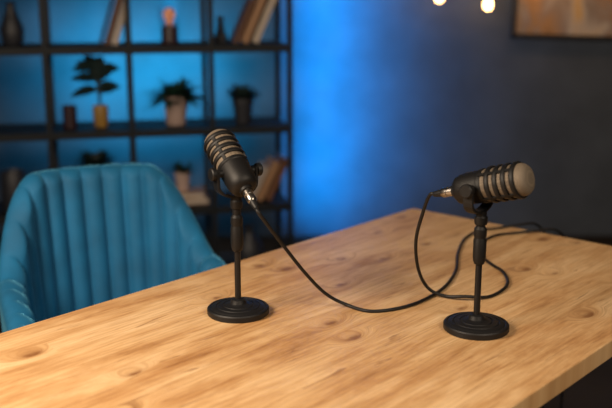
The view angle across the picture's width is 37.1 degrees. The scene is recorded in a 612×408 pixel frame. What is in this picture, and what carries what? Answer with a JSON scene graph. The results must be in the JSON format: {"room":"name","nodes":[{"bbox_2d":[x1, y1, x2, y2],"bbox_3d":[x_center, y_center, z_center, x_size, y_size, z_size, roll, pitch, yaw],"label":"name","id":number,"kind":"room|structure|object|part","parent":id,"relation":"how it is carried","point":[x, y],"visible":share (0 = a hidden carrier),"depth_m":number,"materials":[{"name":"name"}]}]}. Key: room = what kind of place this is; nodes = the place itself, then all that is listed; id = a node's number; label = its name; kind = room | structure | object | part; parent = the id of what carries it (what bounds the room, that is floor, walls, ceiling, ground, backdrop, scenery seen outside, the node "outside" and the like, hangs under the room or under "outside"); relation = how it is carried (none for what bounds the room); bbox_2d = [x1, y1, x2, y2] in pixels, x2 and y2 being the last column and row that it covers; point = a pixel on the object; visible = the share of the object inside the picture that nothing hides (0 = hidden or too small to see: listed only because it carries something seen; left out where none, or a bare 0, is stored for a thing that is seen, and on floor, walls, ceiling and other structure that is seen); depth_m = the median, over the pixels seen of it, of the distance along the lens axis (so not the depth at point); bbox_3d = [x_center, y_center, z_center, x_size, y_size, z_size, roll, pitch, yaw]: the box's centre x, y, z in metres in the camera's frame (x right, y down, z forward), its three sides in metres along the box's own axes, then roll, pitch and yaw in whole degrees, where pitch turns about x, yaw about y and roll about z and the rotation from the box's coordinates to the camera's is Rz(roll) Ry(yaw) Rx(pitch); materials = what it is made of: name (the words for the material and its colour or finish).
{"room":"studio","nodes":[
{"label":"studio","id":0,"kind":"room"},
{"bbox_2d":[0,0,611,234],"bbox_3d":[0.000,-1.116,4.668,7.200,2.800,0.100,0,13,0],"label":"wall","id":1,"kind":"structure","parent":0,"point":[394,101],"depth_m":4.75,"materials":[{"name":"grey paint"}]},
{"bbox_2d":[0,235,611,251],"bbox_3d":[0.000,0.216,4.922,7.000,0.090,0.020,0,13,0],"label":"baseboard","id":2,"kind":"structure","parent":1,"relation":"attached to","point":[268,242],"depth_m":4.91,"materials":[{"name":"black"}]},
{"bbox_2d":[436,0,491,9],"bbox_3d":[0.910,-1.251,4.507,1.783,0.568,0.148,0,13,0],"label":"string lights","id":3,"kind":"object","parent":1,"relation":"attached to","point":[488,3],"visible":1,"depth_m":4.50,"materials":[{"name":"white glass"}]},
{"bbox_3d":[0.902,-0.992,4.513,0.041,0.062,0.041,0,13,0],"label":"bulb","id":4,"kind":"part","parent":3,"relation":"part of","materials":[{"name":"white glass"}]},
{"bbox_2d":[510,0,611,39],"bbox_3d":[1.478,-1.122,4.592,0.850,0.580,0.030,2,13,0],"label":"framed picture","id":5,"kind":"object","parent":1,"relation":"attached to","point":[547,19],"visible":1,"depth_m":4.63,"materials":[{"name":"black"}]},
{"bbox_3d":[1.064,-1.133,4.589,0.022,0.580,0.030,2,13,0],"label":"frame","id":6,"kind":"part","parent":5,"relation":"part of","materials":[{"name":"black wood"}]},
{"bbox_3d":[1.470,-0.851,4.656,0.850,0.022,0.030,2,13,0],"label":"frame","id":7,"kind":"part","parent":5,"relation":"part of","materials":[{"name":"black wood"}]},
{"bbox_2d":[0,252,611,407],"bbox_3d":[0.000,1.032,1.889,7.200,0.100,7.400,0,13,0],"label":"floor","id":8,"kind":"structure","parent":0,"point":[593,390],"depth_m":3.23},
{"bbox_2d":[0,163,225,331],"bbox_3d":[-0.504,0.389,2.459,0.601,0.898,0.621,-6,15,-23],"label":"velvet armchair","id":9,"kind":"object","parent":8,"relation":"on","point":[74,238],"visible":0.44,"depth_m":2.58,"materials":[{"name":"blue fabric"}]},
{"bbox_2d":[0,0,292,264],"bbox_3d":[-1.106,-0.479,3.929,2.076,1.900,0.324,-3,14,-12],"label":"bookshelf","id":10,"kind":"object","parent":8,"relation":"on","point":[51,131],"visible":0.51,"depth_m":3.95,"materials":[{"name":"black metal"}]},
{"bbox_2d":[0,2,23,45],"bbox_3d":[-1.233,-0.754,3.815,0.100,0.180,0.100,0,13,0],"label":"vase","id":11,"kind":"object","parent":10,"relation":"on","point":[11,28],"visible":1,"depth_m":3.79,"materials":[{"name":"grey ceramic"}]},
{"bbox_2d":[0,169,25,211],"bbox_3d":[-1.272,-0.059,3.971,0.110,0.170,0.110,0,13,0],"label":"canister","id":12,"kind":"object","parent":10,"relation":"on","point":[10,179],"visible":0.56,"depth_m":3.92,"materials":[{"name":"grey ceramic"}]},
{"bbox_2d":[62,105,77,129],"bbox_3d":[-1.016,-0.374,3.921,0.062,0.100,0.062,0,13,0],"label":"ceramic cup","id":13,"kind":"object","parent":10,"relation":"on","point":[69,112],"visible":1,"depth_m":3.90,"materials":[{"name":"black ceramic"}]},
{"bbox_2d":[70,55,120,127],"bbox_3d":[-0.911,-0.490,3.948,0.220,0.312,0.068,-3,14,-12],"label":"rubber plant","id":14,"kind":"object","parent":10,"relation":"on","point":[98,70],"visible":1,"depth_m":3.93,"materials":[{"name":"green plant"}]},
{"bbox_3d":[-0.895,-0.384,3.976,0.068,0.094,0.068,-3,14,-12],"label":"pot","id":15,"kind":"part","parent":14,"relation":"part of","materials":[{"name":"yellow ceramic"}]},
{"bbox_2d":[98,0,124,45],"bbox_3d":[-0.815,-0.810,3.893,0.154,0.254,0.170,-3,14,-12],"label":"leaning books","id":16,"kind":"object","parent":10,"relation":"on","point":[117,19],"visible":0.99,"depth_m":3.82,"materials":[{"name":"brown paper"}]},
{"bbox_3d":[-1.137,-0.696,4.028,2.052,0.032,0.020,-3,14,-12],"label":"rail","id":17,"kind":"part","parent":10,"relation":"part of","materials":[{"name":"black metal"}]},
{"bbox_3d":[-1.137,-0.351,4.110,2.052,0.032,0.020,-3,14,-12],"label":"rail","id":18,"kind":"part","parent":10,"relation":"part of","materials":[{"name":"black metal"}]},
{"bbox_3d":[-1.075,-0.628,3.743,2.052,0.032,0.020,-3,14,-12],"label":"rail","id":19,"kind":"part","parent":10,"relation":"part of","materials":[{"name":"black metal"}]},
{"bbox_3d":[-1.075,-0.283,3.824,2.052,0.032,0.020,-3,14,-12],"label":"rail","id":20,"kind":"part","parent":10,"relation":"part of","materials":[{"name":"black metal"}]},
{"bbox_3d":[-1.075,0.060,3.906,2.052,0.032,0.020,-3,14,-12],"label":"rail","id":21,"kind":"part","parent":10,"relation":"part of","materials":[{"name":"black metal"}]},
{"bbox_2d":[158,0,179,43],"bbox_3d":[-0.592,-0.795,3.945,0.096,0.200,0.096,-3,14,-12],"label":"table lamp","id":22,"kind":"object","parent":10,"relation":"on","point":[168,10],"visible":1,"depth_m":3.92,"materials":[{"name":"black glass"}]},
{"bbox_2d":[142,76,207,125],"bbox_3d":[-0.570,-0.457,4.015,0.287,0.217,0.287,-11,17,-40],"label":"bushy plant","id":23,"kind":"object","parent":10,"relation":"on","point":[176,96],"visible":1,"depth_m":3.99,"materials":[{"name":"green plant"}]},
{"bbox_3d":[-0.577,-0.416,4.038,0.112,0.128,0.112,-3,14,-12],"label":"pot","id":24,"kind":"part","parent":23,"relation":"part of","materials":[{"name":"ceramic"}]},
{"bbox_2d":[176,186,209,204],"bbox_3d":[-0.558,-0.038,4.132,0.228,0.055,0.171,-3,14,-12],"label":"book stack","id":25,"kind":"object","parent":10,"relation":"on","point":[196,195],"visible":0.39,"depth_m":4.08,"materials":[{"name":"brown"}]},
{"bbox_2d":[166,160,197,190],"bbox_3d":[-0.558,-0.131,4.097,0.160,0.142,0.156,-3,14,-12],"label":"potted plant","id":26,"kind":"object","parent":25,"relation":"on","point":[182,174],"visible":0.97,"depth_m":4.08,"materials":[{"name":"green plant"}]},
{"bbox_3d":[-0.556,-0.104,4.106,0.072,0.085,0.072,-3,14,-12],"label":"pot","id":27,"kind":"part","parent":26,"relation":"part of","materials":[{"name":"ceramic"}]},
{"bbox_2d":[214,17,227,43],"bbox_3d":[-0.375,-0.762,3.990,0.068,0.115,0.068,0,13,0],"label":"vase","id":28,"kind":"object","parent":10,"relation":"on","point":[220,37],"visible":0.97,"depth_m":3.97,"materials":[{"name":"grey ceramic"}]},
{"bbox_2d":[226,83,262,123],"bbox_3d":[-0.277,-0.456,4.091,0.172,0.181,0.183,-3,14,-12],"label":"potted succulent","id":29,"kind":"object","parent":10,"relation":"on","point":[243,98],"visible":1,"depth_m":4.06,"materials":[{"name":"green plant"}]},
{"bbox_2d":[232,99,253,123],"bbox_3d":[-0.284,-0.422,4.101,0.100,0.110,0.100,-3,14,-12],"label":"pot","id":30,"kind":"object","parent":29,"relation":"attached to","point":[242,108],"depth_m":4.07,"materials":[{"name":"grey ceramic"}]},
{"bbox_2d":[240,225,262,259],"bbox_3d":[-0.264,0.210,4.255,0.130,0.222,0.130,0,13,0],"label":"bottle vase","id":31,"kind":"object","parent":10,"relation":"on","point":[252,246],"visible":0.64,"depth_m":4.21,"materials":[{"name":"grey ceramic"}]},
{"bbox_2d":[229,0,276,43],"bbox_3d":[-0.228,-0.833,4.016,0.210,0.241,0.170,-3,14,-12],"label":"leaning books","id":32,"kind":"object","parent":10,"relation":"on","point":[250,25],"visible":1,"depth_m":3.94,"materials":[{"name":"brown paper"}]},
{"bbox_2d":[253,153,286,200],"bbox_3d":[-0.181,-0.124,4.194,0.186,0.193,0.150,-3,14,-12],"label":"leaning books","id":33,"kind":"object","parent":10,"relation":"on","point":[274,169],"visible":0.74,"depth_m":4.13,"materials":[{"name":"brown paper"}]},
{"bbox_3d":[-0.929,-0.039,4.050,0.236,0.095,0.178,-3,14,-12],"label":"book stack","id":34,"kind":"object","parent":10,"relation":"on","visible":0},
{"bbox_2d":[73,149,118,166],"bbox_3d":[-0.928,-0.161,4.021,0.232,0.154,0.237,7,15,29],"label":"potted fern","id":35,"kind":"object","parent":34,"relation":"on","point":[88,159],"visible":0.55,"depth_m":4.00,"materials":[{"name":"green plant"}]},
{"bbox_2d":[0,208,611,407],"bbox_3d":[0.036,0.604,1.851,0.887,0.750,1.850,12,18,40],"label":"wooden table","id":36,"kind":"object","parent":8,"relation":"on","point":[159,346],"visible":0.95,"depth_m":1.74,"materials":[{"name":"brown wood"}]},
{"bbox_2d":[203,129,268,323],"bbox_3d":[-0.139,0.040,1.809,0.130,0.367,0.165,0,13,0],"label":"microphone","id":37,"kind":"object","parent":36,"relation":"on","point":[229,161],"visible":1,"depth_m":1.79,"materials":[{"name":"black metal"}]},
{"bbox_3d":[-0.173,-0.058,1.758,0.026,0.026,0.026,-8,15,-30],"label":"knob","id":38,"kind":"part","parent":37,"relation":"part of","materials":[{"name":"black"}]},
{"bbox_2d":[204,129,242,168],"bbox_3d":[-0.162,-0.104,1.812,0.062,0.062,0.093,-8,49,-30],"label":"grille","id":39,"kind":"object","parent":37,"relation":"attached to","point":[222,148],"depth_m":1.78,"materials":[{"name":"metal"}]},
{"bbox_3d":[-0.137,0.138,1.826,0.013,0.130,0.013,0,13,0],"label":"rod","id":40,"kind":"part","parent":37,"relation":"part of","materials":[{"name":"black metal"}]},
{"bbox_3d":[-0.101,-0.068,1.799,0.026,0.026,0.026,-8,15,-30],"label":"knob","id":41,"kind":"part","parent":37,"relation":"part of","materials":[{"name":"black metal"}]},
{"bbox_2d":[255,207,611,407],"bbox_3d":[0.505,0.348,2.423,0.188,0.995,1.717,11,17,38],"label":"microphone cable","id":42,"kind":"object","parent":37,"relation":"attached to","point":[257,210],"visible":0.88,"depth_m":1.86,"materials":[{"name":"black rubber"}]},
{"bbox_2d":[433,161,534,340],"bbox_3d":[0.329,0.079,1.712,0.170,0.338,0.145,0,13,0],"label":"microphone","id":43,"kind":"object","parent":36,"relation":"on","point":[505,182],"visible":1,"depth_m":1.70,"materials":[{"name":"black metal"}]},
{"bbox_3d":[0.297,-0.025,1.662,0.026,0.026,0.026,11,17,38],"label":"knob","id":44,"kind":"part","parent":43,"relation":"part of","materials":[{"name":"black metal"}]},
{"bbox_3d":[0.328,0.159,1.738,0.013,0.130,0.013,0,13,0],"label":"rod","id":45,"kind":"part","parent":43,"relation":"part of","materials":[{"name":"black metal"}]},
{"bbox_2d":[414,192,565,407],"bbox_3d":[0.638,0.338,2.429,0.263,1.012,1.375,12,18,42],"label":"microphone cable","id":46,"kind":"object","parent":43,"relation":"attached to","point":[430,194],"visible":0.75,"depth_m":1.93,"materials":[{"name":"black rubber"}]},
{"bbox_2d":[479,163,534,201],"bbox_3d":[0.367,-0.040,1.655,0.093,0.062,0.062,-10,4,41],"label":"grille","id":47,"kind":"object","parent":43,"relation":"attached to","point":[505,182],"depth_m":1.63,"materials":[{"name":"metal"}]}
]}

